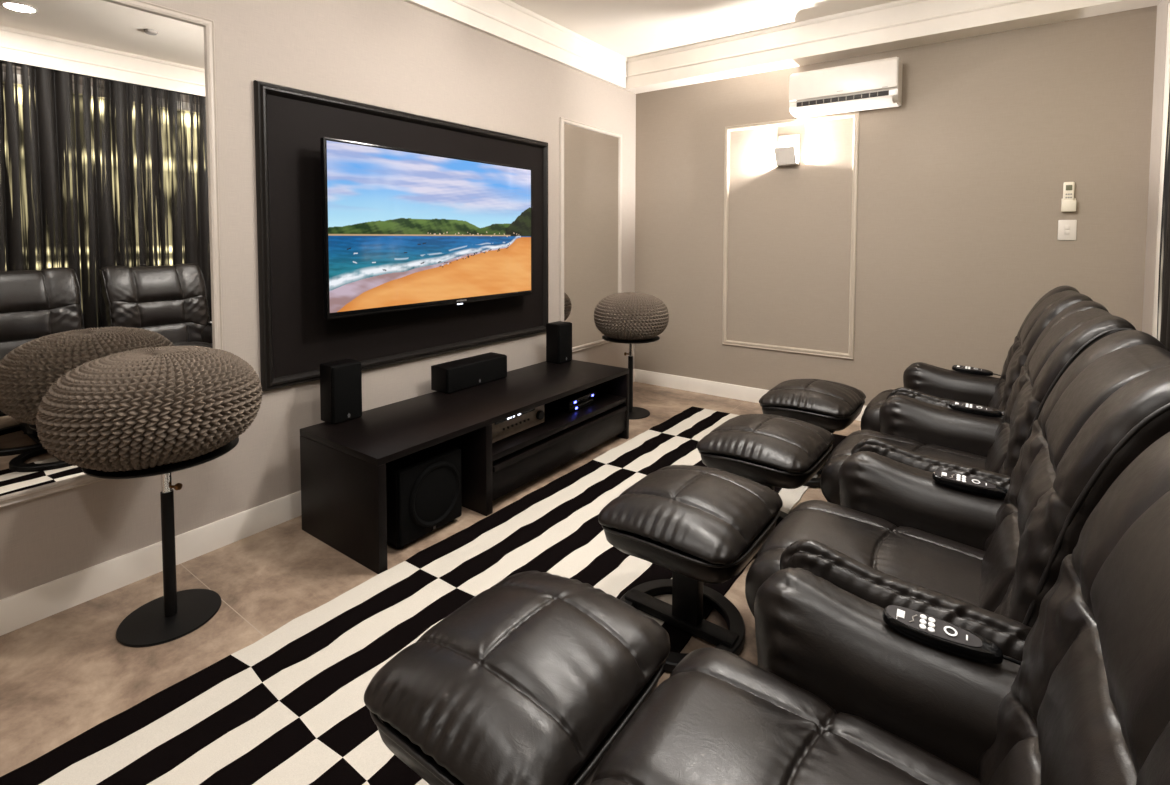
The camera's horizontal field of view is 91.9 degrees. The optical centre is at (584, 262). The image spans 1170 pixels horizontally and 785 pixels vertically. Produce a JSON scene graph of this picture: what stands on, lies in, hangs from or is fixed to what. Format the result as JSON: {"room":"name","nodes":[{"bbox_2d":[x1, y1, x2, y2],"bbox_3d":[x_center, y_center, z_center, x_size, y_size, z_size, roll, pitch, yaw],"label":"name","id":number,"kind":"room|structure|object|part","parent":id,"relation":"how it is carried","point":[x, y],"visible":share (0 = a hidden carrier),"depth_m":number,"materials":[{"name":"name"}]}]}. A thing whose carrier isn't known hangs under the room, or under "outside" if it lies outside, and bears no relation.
{"room":"home theater","nodes":[
{"label":"home theater","id":0,"kind":"room"},
{"bbox_2d":[0,0,635,599],"bbox_3d":[-1.225,-0.225,2.696,0.150,2.700,5.450,2,3,36],"label":"wall","id":1,"kind":"structure","parent":0,"point":[400,55],"depth_m":2.49,"materials":[{"name":"beige paint"}]},
{"bbox_2d":[0,0,222,507],"bbox_3d":[-1.685,-0.087,1.917,0.020,1.690,0.810,2,3,36],"label":"wall mirror","id":2,"kind":"object","parent":1,"relation":"attached to","point":[110,217],"visible":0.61,"depth_m":1.93,"materials":[{"name":"mirror"}]},
{"bbox_2d":[0,369,634,635],"bbox_3d":[-1.164,1.072,2.701,0.014,0.108,5.436,2,3,36],"label":"baseboard","id":3,"kind":"structure","parent":1,"relation":"attached to","point":[24,608],"depth_m":2.04,"materials":[{"name":"white paint"}]},
{"bbox_2d":[253,80,547,390],"bbox_3d":[-0.807,-0.139,3.122,0.034,1.297,1.885,2,3,36],"label":"wall panel","id":4,"kind":"object","parent":1,"relation":"attached to","point":[296,338],"visible":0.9,"depth_m":2.61,"materials":[{"name":"black wood"}]},
{"bbox_2d":[320,137,531,319],"bbox_3d":[-0.781,-0.172,3.061,0.123,0.803,1.367,2,3,36],"label":"television","id":5,"kind":"object","parent":4,"relation":"attached to","point":[403,229],"visible":1,"depth_m":2.87,"materials":[{"name":"black plastic"}]},
{"bbox_2d":[403,0,627,88],"bbox_3d":[-1.202,-1.450,2.495,0.052,0.234,5.240,2,3,36],"label":"trim","id":6,"kind":"structure","parent":1,"relation":"attached to","point":[508,21],"depth_m":3.68,"materials":[{"name":"white paint"}]},
{"bbox_2d":[560,117,621,351],"bbox_3d":[0.065,-0.195,4.340,0.020,1.690,0.810,2,3,36],"label":"wall mirror","id":7,"kind":"object","parent":1,"relation":"attached to","point":[590,156],"visible":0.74,"depth_m":4.29,"materials":[{"name":"mirror"}]},
{"bbox_2d":[0,382,860,776],"bbox_3d":[0.257,1.235,1.690,3.810,0.120,5.750,2,3,36],"label":"floor","id":8,"kind":"structure","parent":0,"point":[63,674],"depth_m":1.83,"materials":[{"name":"tile"}]},
{"bbox_2d":[82,437,238,646],"bbox_3d":[-1.361,0.886,1.847,0.406,0.557,0.406,0,3,0],"label":"stool","id":9,"kind":"object","parent":8,"relation":"on","point":[174,615],"visible":0.7,"depth_m":1.83,"materials":[{"name":"black metal"}]},
{"bbox_2d":[36,345,261,471],"bbox_3d":[-1.363,0.445,1.815,0.578,0.327,0.555,0,3,-6],"label":"knitted pouf","id":10,"kind":"object","parent":9,"relation":"on","point":[141,408],"visible":1,"depth_m":1.63,"materials":[{"name":"beige fabric"}]},
{"bbox_3d":[-1.360,0.615,1.835,0.406,0.014,0.406,0,3,0],"label":"seat plate","id":11,"kind":"part","parent":9,"relation":"part of","materials":[{"name":"black metal"}]},
{"bbox_3d":[-1.332,0.728,1.840,0.036,0.024,0.024,0,3,0],"label":"height knob","id":12,"kind":"part","parent":9,"relation":"part of","materials":[{"name":"brown metal"}]},
{"bbox_2d":[0,406,846,784],"bbox_3d":[-0.077,1.149,2.105,1.127,0.010,4.353,2,3,36],"label":"striped rug","id":13,"kind":"object","parent":8,"relation":"on","point":[288,707],"visible":0.44,"depth_m":1.67,"materials":[{"name":"black fabric"}]},
{"bbox_2d":[364,571,669,784],"bbox_3d":[-0.127,0.948,1.137,0.475,0.481,0.511,2,3,36],"label":"footstool","id":14,"kind":"object","parent":13,"relation":"on","point":[533,679],"visible":0.99,"depth_m":1.00,"materials":[{"name":"black leather"}]},
{"bbox_2d":[598,465,782,671],"bbox_3d":[0.326,0.919,1.781,0.475,0.481,0.511,2,3,37],"label":"footstool","id":15,"kind":"object","parent":13,"relation":"on","point":[700,524],"visible":0.98,"depth_m":1.67,"materials":[{"name":"black leather"}]},
{"bbox_2d":[598,465,782,564],"bbox_3d":[0.331,0.735,1.769,0.450,0.111,0.503,2,3,37],"label":"cushion","id":16,"kind":"object","parent":15,"relation":"on","point":[676,514],"depth_m":1.63,"materials":[{"name":"black leather"}]},
{"bbox_2d":[697,414,833,557],"bbox_3d":[0.742,0.894,2.356,0.474,0.481,0.511,2,3,37],"label":"footstool","id":17,"kind":"object","parent":13,"relation":"on","point":[771,451],"visible":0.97,"depth_m":2.19,"materials":[{"name":"black leather"}]},
{"bbox_2d":[697,414,833,472],"bbox_3d":[0.747,0.710,2.344,0.450,0.111,0.503,2,3,37],"label":"cushion","id":18,"kind":"object","parent":17,"relation":"on","point":[751,443],"depth_m":2.20,"materials":[{"name":"black leather"}]},
{"bbox_2d":[759,379,865,486],"bbox_3d":[1.189,0.866,2.988,0.475,0.481,0.511,2,3,37],"label":"footstool","id":19,"kind":"object","parent":13,"relation":"on","point":[832,406],"visible":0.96,"depth_m":2.82,"materials":[{"name":"black leather"}]},
{"bbox_2d":[759,379,865,417],"bbox_3d":[1.194,0.682,2.976,0.450,0.111,0.503,2,3,37],"label":"cushion","id":20,"kind":"object","parent":19,"relation":"on","point":[795,398],"depth_m":2.83,"materials":[{"name":"black leather"}]},
{"bbox_2d":[386,442,461,548],"bbox_3d":[-0.772,0.975,2.453,0.375,0.327,0.324,2,3,36],"label":"subwoofer","id":21,"kind":"object","parent":8,"relation":"on","point":[424,492],"visible":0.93,"depth_m":2.31,"materials":[{"name":"plastic"}]},
{"bbox_2d":[300,360,628,573],"bbox_3d":[-0.466,0.897,2.956,0.559,0.437,1.765,2,3,36],"label":"media console","id":22,"kind":"object","parent":8,"relation":"on","point":[343,464],"visible":0.8,"depth_m":2.56,"materials":[{"name":"brown wood"}]},
{"bbox_2d":[320,359,361,423],"bbox_3d":[-1.085,0.570,2.523,0.112,0.253,0.140,2,3,36],"label":"loudspeaker","id":23,"kind":"object","parent":22,"relation":"on","point":[340,380],"visible":1,"depth_m":2.48,"materials":[{"name":"plastic"}]},
{"bbox_2d":[332,362,361,423],"bbox_3d":[-1.049,0.572,2.497,0.018,0.251,0.138,2,3,36],"label":"grille","id":24,"kind":"object","parent":23,"relation":"attached to","point":[346,377],"depth_m":2.49,"materials":[{"name":"fabric"}]},
{"bbox_3d":[-0.974,0.942,2.257,0.555,0.409,0.035,2,3,36],"label":"panel","id":25,"kind":"part","parent":22,"relation":"part of","materials":[{"name":"brown wood"}]},
{"bbox_3d":[-0.467,0.692,2.948,0.555,0.027,1.765,2,3,36],"label":"panel","id":26,"kind":"part","parent":22,"relation":"part of","materials":[{"name":"brown wood"}]},
{"bbox_2d":[431,352,506,392],"bbox_3d":[-0.632,0.604,3.139,0.140,0.131,0.442,2,3,36],"label":"loudspeaker","id":27,"kind":"object","parent":22,"relation":"on","point":[456,375],"visible":1,"depth_m":3.05,"materials":[{"name":"plastic"}]},
{"bbox_2d":[492,405,543,443],"bbox_3d":[-0.453,0.789,2.918,0.338,0.132,0.400,2,3,36],"label":"receiver","id":28,"kind":"object","parent":22,"relation":"on","point":[502,429],"visible":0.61,"depth_m":2.82,"materials":[{"name":"black plastic"}]},
{"bbox_3d":[-0.233,0.794,2.950,0.018,0.048,0.048,2,3,36],"label":"volume knob","id":29,"kind":"part","parent":28,"relation":"part of","materials":[{"name":"black plastic"}]},
{"bbox_3d":[-0.312,1.060,3.196,0.512,0.020,1.154,2,3,36],"label":"panel","id":30,"kind":"part","parent":22,"relation":"part of","materials":[{"name":"brown wood"}]},
{"bbox_2d":[546,321,571,363],"bbox_3d":[-0.166,0.518,3.697,0.117,0.253,0.138,2,3,36],"label":"loudspeaker","id":31,"kind":"object","parent":22,"relation":"on","point":[559,333],"visible":1,"depth_m":3.65,"materials":[{"name":"plastic"}]},
{"bbox_2d":[558,323,571,363],"bbox_3d":[-0.128,0.520,3.670,0.018,0.251,0.136,2,3,36],"label":"grille","id":32,"kind":"object","parent":31,"relation":"attached to","point":[564,329],"depth_m":3.65,"materials":[{"name":"fabric"}]},
{"bbox_2d":[492,392,625,460],"bbox_3d":[-0.301,0.857,3.179,0.538,0.027,1.154,2,3,36],"label":"shelf","id":33,"kind":"object","parent":22,"relation":"attached to","point":[555,421],"depth_m":3.02,"materials":[{"name":"black wood"}]},
{"bbox_3d":[-0.224,0.977,3.128,0.344,0.147,1.148,2,3,36],"label":"drawer","id":34,"kind":"part","parent":22,"relation":"part of","materials":[{"name":"brown wood"}]},
{"bbox_3d":[-0.080,0.915,3.022,0.010,0.024,1.136,2,3,36],"label":"handle rail","id":35,"kind":"part","parent":22,"relation":"part of","materials":[{"name":"brown wood"}]},
{"bbox_2d":[545,398,593,413],"bbox_3d":[-0.088,0.821,3.310,0.183,0.033,0.240,2,3,36],"label":"box","id":36,"kind":"object","parent":22,"relation":"on","point":[586,403],"visible":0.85,"depth_m":3.23,"materials":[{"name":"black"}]},
{"bbox_2d":[550,389,595,406],"bbox_3d":[-0.081,0.786,3.328,0.183,0.034,0.270,2,3,36],"label":"box","id":37,"kind":"object","parent":36,"relation":"on","point":[581,396],"visible":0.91,"depth_m":3.25,"materials":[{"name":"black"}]},
{"bbox_3d":[0.041,0.880,3.662,0.555,0.409,0.026,2,3,36],"label":"panel","id":38,"kind":"part","parent":22,"relation":"part of","materials":[{"name":"brown wood"}]},
{"bbox_2d":[602,335,659,419],"bbox_3d":[0.322,0.796,4.006,0.406,0.545,0.406,0,3,0],"label":"stool","id":39,"kind":"object","parent":8,"relation":"on","point":[634,412],"visible":0.64,"depth_m":3.99,"materials":[{"name":"black metal"}]},
{"bbox_3d":[0.323,0.531,3.994,0.406,0.014,0.406,0,3,0],"label":"seat plate","id":40,"kind":"part","parent":39,"relation":"part of","materials":[{"name":"black metal"}]},
{"bbox_2d":[594,292,668,340],"bbox_3d":[0.324,0.368,3.991,0.527,0.311,0.549,0,3,-2],"label":"knitted pouf","id":41,"kind":"object","parent":39,"relation":"on","point":[628,316],"visible":1,"depth_m":3.79,"materials":[{"name":"beige fabric"}]},
{"bbox_2d":[590,432,1169,784],"bbox_3d":[0.397,0.701,0.747,0.840,1.033,0.761,2,3,36],"label":"recliner","id":42,"kind":"object","parent":8,"relation":"on","point":[835,694],"visible":0.94,"depth_m":0.86,"materials":[{"name":"black leather"}]},
{"bbox_3d":[0.337,0.867,0.797,0.668,0.241,0.499,2,3,36],"label":"seat","id":43,"kind":"part","parent":42,"relation":"part of","materials":[{"name":"black leather"}]},
{"bbox_3d":[0.552,0.806,1.008,0.510,0.377,0.163,2,3,36],"label":"armrest","id":44,"kind":"part","parent":42,"relation":"part of","materials":[{"name":"black leather"}]},
{"bbox_2d":[883,605,1020,664],"bbox_3d":[0.622,0.636,0.963,0.206,0.033,0.053,2,3,34],"label":"remote","id":45,"kind":"object","parent":42,"relation":"on","point":[930,630],"visible":0.94,"depth_m":0.96,"materials":[{"name":"black plastic"}]},
{"bbox_3d":[0.599,0.626,0.975,0.141,0.002,0.042,5,15,33],"label":"panel","id":46,"kind":"part","parent":45,"relation":"part of","materials":[{"name":"black plastic"}]},
{"bbox_3d":[0.696,0.646,0.918,0.035,0.011,0.006,1,3,23],"label":"cord","id":47,"kind":"part","parent":45,"relation":"part of","materials":[{"name":"black plastic"}]},
{"bbox_3d":[0.595,0.578,0.598,0.352,0.772,0.637,2,3,36],"label":"backrest","id":48,"kind":"part","parent":42,"relation":"part of","materials":[{"name":"black leather"}]},
{"bbox_2d":[745,330,1169,665],"bbox_3d":[0.847,0.673,1.370,0.840,1.033,0.761,2,3,36],"label":"recliner","id":49,"kind":"object","parent":8,"relation":"on","point":[985,566],"visible":0.58,"depth_m":1.22,"materials":[{"name":"black leather"}]},
{"bbox_3d":[0.788,0.839,1.421,0.668,0.241,0.499,2,3,36],"label":"seat","id":50,"kind":"part","parent":49,"relation":"part of","materials":[{"name":"black leather"}]},
{"bbox_3d":[0.641,0.795,1.130,0.495,0.377,0.122,2,3,36],"label":"armrest","id":51,"kind":"part","parent":49,"relation":"part of","materials":[{"name":"black leather"}]},
{"bbox_3d":[1.003,0.778,1.632,0.510,0.377,0.163,2,3,36],"label":"armrest","id":52,"kind":"part","parent":49,"relation":"part of","materials":[{"name":"black leather"}]},
{"bbox_2d":[932,470,1007,497],"bbox_3d":[1.077,0.613,1.558,0.206,0.034,0.052,2,3,34],"label":"remote","id":53,"kind":"object","parent":49,"relation":"on","point":[958,481],"visible":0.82,"depth_m":1.56,"materials":[{"name":"black plastic"}]},
{"bbox_3d":[1.054,0.602,1.571,0.141,0.002,0.042,6,15,34],"label":"panel","id":54,"kind":"part","parent":53,"relation":"part of","materials":[{"name":"black plastic"}]},
{"bbox_3d":[1.046,0.550,1.222,0.352,0.772,0.637,2,3,36],"label":"backrest","id":55,"kind":"part","parent":49,"relation":"part of","materials":[{"name":"black leather"}]},
{"bbox_2d":[861,285,1092,431],"bbox_3d":[1.756,0.617,2.628,0.840,1.033,0.761,2,3,36],"label":"recliner","id":56,"kind":"object","parent":8,"relation":"on","point":[924,382],"visible":0.27,"depth_m":2.65,"materials":[{"name":"black leather"}]},
{"bbox_3d":[1.696,0.783,2.679,0.668,0.241,0.499,2,3,36],"label":"seat","id":57,"kind":"part","parent":56,"relation":"part of","materials":[{"name":"black leather"}]},
{"bbox_3d":[1.549,0.739,2.388,0.495,0.377,0.122,2,3,36],"label":"armrest","id":58,"kind":"part","parent":56,"relation":"part of","materials":[{"name":"black leather"}]},
{"bbox_3d":[1.912,0.722,2.890,0.510,0.377,0.163,2,3,36],"label":"armrest","id":59,"kind":"part","parent":56,"relation":"part of","materials":[{"name":"black leather"}]},
{"bbox_2d":[952,365,1000,375],"bbox_3d":[1.990,0.550,2.880,0.206,0.033,0.053,2,3,37],"label":"remote","id":60,"kind":"object","parent":56,"relation":"on","point":[964,369],"visible":1,"depth_m":2.87,"materials":[{"name":"black plastic"}]},
{"bbox_3d":[1.968,0.539,2.894,0.141,0.002,0.042,6,15,36],"label":"panel","id":61,"kind":"part","parent":60,"relation":"part of","materials":[{"name":"black plastic"}]},
{"bbox_3d":[1.955,0.494,2.480,0.352,0.772,0.637,2,3,36],"label":"backrest","id":62,"kind":"part","parent":56,"relation":"part of","materials":[{"name":"black leather"}]},
{"bbox_2d":[820,301,1135,505],"bbox_3d":[1.302,0.645,1.999,0.840,1.033,0.761,2,3,36],"label":"recliner","id":63,"kind":"object","parent":8,"relation":"on","point":[915,433],"visible":0.24,"depth_m":1.95,"materials":[{"name":"black leather"}]},
{"bbox_3d":[1.242,0.811,2.050,0.668,0.241,0.499,2,3,36],"label":"seat","id":64,"kind":"part","parent":63,"relation":"part of","materials":[{"name":"black leather"}]},
{"bbox_3d":[1.095,0.767,1.759,0.495,0.377,0.122,2,3,36],"label":"armrest","id":65,"kind":"part","parent":63,"relation":"part of","materials":[{"name":"black leather"}]},
{"bbox_3d":[1.457,0.750,2.260,0.510,0.377,0.163,2,3,36],"label":"armrest","id":66,"kind":"part","parent":63,"relation":"part of","materials":[{"name":"black leather"}]},
{"bbox_2d":[949,401,1003,416],"bbox_3d":[1.556,0.581,2.232,0.206,0.033,0.053,2,3,37],"label":"remote","id":67,"kind":"object","parent":63,"relation":"on","point":[959,406],"visible":0.91,"depth_m":2.23,"materials":[{"name":"black plastic"}]},
{"bbox_3d":[1.534,0.570,2.246,0.141,0.002,0.042,6,15,36],"label":"panel","id":68,"kind":"part","parent":67,"relation":"part of","materials":[{"name":"black plastic"}]},
{"bbox_3d":[1.500,0.522,1.851,0.352,0.772,0.637,2,3,36],"label":"backrest","id":69,"kind":"part","parent":63,"relation":"part of","materials":[{"name":"black leather"}]},
{"bbox_2d":[510,0,897,57],"bbox_3d":[0.262,-1.582,1.562,3.810,0.120,5.750,2,3,36],"label":"ceiling","id":70,"kind":"structure","parent":0,"point":[628,28],"depth_m":3.72,"materials":[{"name":"paint"}]},
{"bbox_2d":[634,6,1156,405],"bbox_3d":[1.756,-0.280,3.996,3.460,2.700,0.150,2,3,36],"label":"wall","id":71,"kind":"structure","parent":0,"point":[960,183],"depth_m":3.66,"materials":[{"name":"beige paint"}]},
{"bbox_2d":[635,369,865,420],"bbox_3d":[1.706,1.018,3.989,3.160,0.108,0.014,2,3,36],"label":"baseboard","id":72,"kind":"structure","parent":71,"relation":"attached to","point":[744,393],"depth_m":4.53,"materials":[{"name":"white paint"}]},
{"bbox_2d":[774,134,799,165],"bbox_3d":[1.437,-0.809,4.032,0.150,0.217,0.127,2,3,36],"label":"wall sconce","id":73,"kind":"object","parent":71,"relation":"attached to","point":[787,152],"visible":1,"depth_m":4.03,"materials":[{"name":"white plastic"}]},
{"bbox_3d":[1.419,-0.759,4.011,0.140,0.118,0.068,2,3,36],"label":"plate","id":74,"kind":"part","parent":73,"relation":"part of","materials":[{"name":"white plastic"}]},
{"bbox_2d":[722,111,859,359],"bbox_3d":[1.457,-0.191,4.111,0.945,1.683,0.020,2,3,36],"label":"trim","id":75,"kind":"structure","parent":71,"relation":"attached to","point":[856,115],"depth_m":4.01,"materials":[{"name":"beige paint"}]},
{"bbox_2d":[789,57,902,117],"bbox_3d":[1.720,-1.153,3.762,0.659,0.278,0.208,2,3,36],"label":"air conditioner","id":76,"kind":"object","parent":71,"relation":"attached to","point":[875,84],"visible":1,"depth_m":3.67,"materials":[{"name":"white plastic"}]},
{"bbox_3d":[1.663,-1.180,3.681,0.651,0.168,0.010,2,3,36],"label":"panel","id":77,"kind":"part","parent":76,"relation":"part of","materials":[{"name":"white plastic"}]},
{"bbox_2d":[624,0,1160,93],"bbox_3d":[1.692,-1.503,3.763,3.260,0.234,0.214,2,3,36],"label":"trim","id":78,"kind":"structure","parent":71,"relation":"attached to","point":[900,24],"depth_m":3.64,"materials":[{"name":"white paint"}]},
{"bbox_2d":[1058,220,1076,239],"bbox_3d":[2.727,-0.185,3.199,0.080,0.115,0.012,2,3,36],"label":"light switch","id":79,"kind":"object","parent":71,"relation":"attached to","point":[1067,229],"visible":1,"depth_m":3.20,"materials":[{"name":"white plastic"}]},
{"bbox_2d":[1061,198,1075,211],"bbox_3d":[2.722,-0.327,3.183,0.062,0.075,0.034,2,3,36],"label":"remote holder","id":80,"kind":"object","parent":71,"relation":"attached to","point":[1066,205],"visible":1,"depth_m":3.17,"materials":[{"name":"beige plastic"}]},
{"bbox_2d":[1063,182,1074,199],"bbox_3d":[2.719,-0.375,3.180,0.048,0.160,0.020,2,3,36],"label":"remote","id":81,"kind":"object","parent":80,"relation":"in","point":[1068,187],"visible":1,"depth_m":3.17,"materials":[{"name":"beige plastic"}]},
{"bbox_2d":[1142,0,1169,335],"bbox_3d":[1.459,-0.133,0.761,0.150,2.700,5.450,2,3,36],"label":"wall","id":82,"kind":"structure","parent":0,"point":[1162,7],"depth_m":2.90,"materials":[{"name":"beige paint"}]},
{"bbox_2d":[1152,2,1169,340],"bbox_3d":[1.479,0.015,0.827,0.108,2.400,4.870,2,3,36],"label":"window","id":83,"kind":"structure","parent":82,"relation":"in","point":[1167,63],"depth_m":2.78,"materials":[{"name":"white paint"}]},
{"bbox_3d":[1.185,-1.234,0.558,0.012,0.012,4.580,2,3,36],"label":"rail","id":84,"kind":"object","parent":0,"visible":0},
{"bbox_2d":[1157,86,1169,351],"bbox_3d":[1.852,-0.051,1.542,0.063,2.443,2.196,2,3,36],"label":"curtain","id":85,"kind":"object","parent":84,"relation":"hanging from","point":[1164,258],"visible":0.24,"depth_m":2.41,"materials":[{"name":"black fabric"}]}
]}

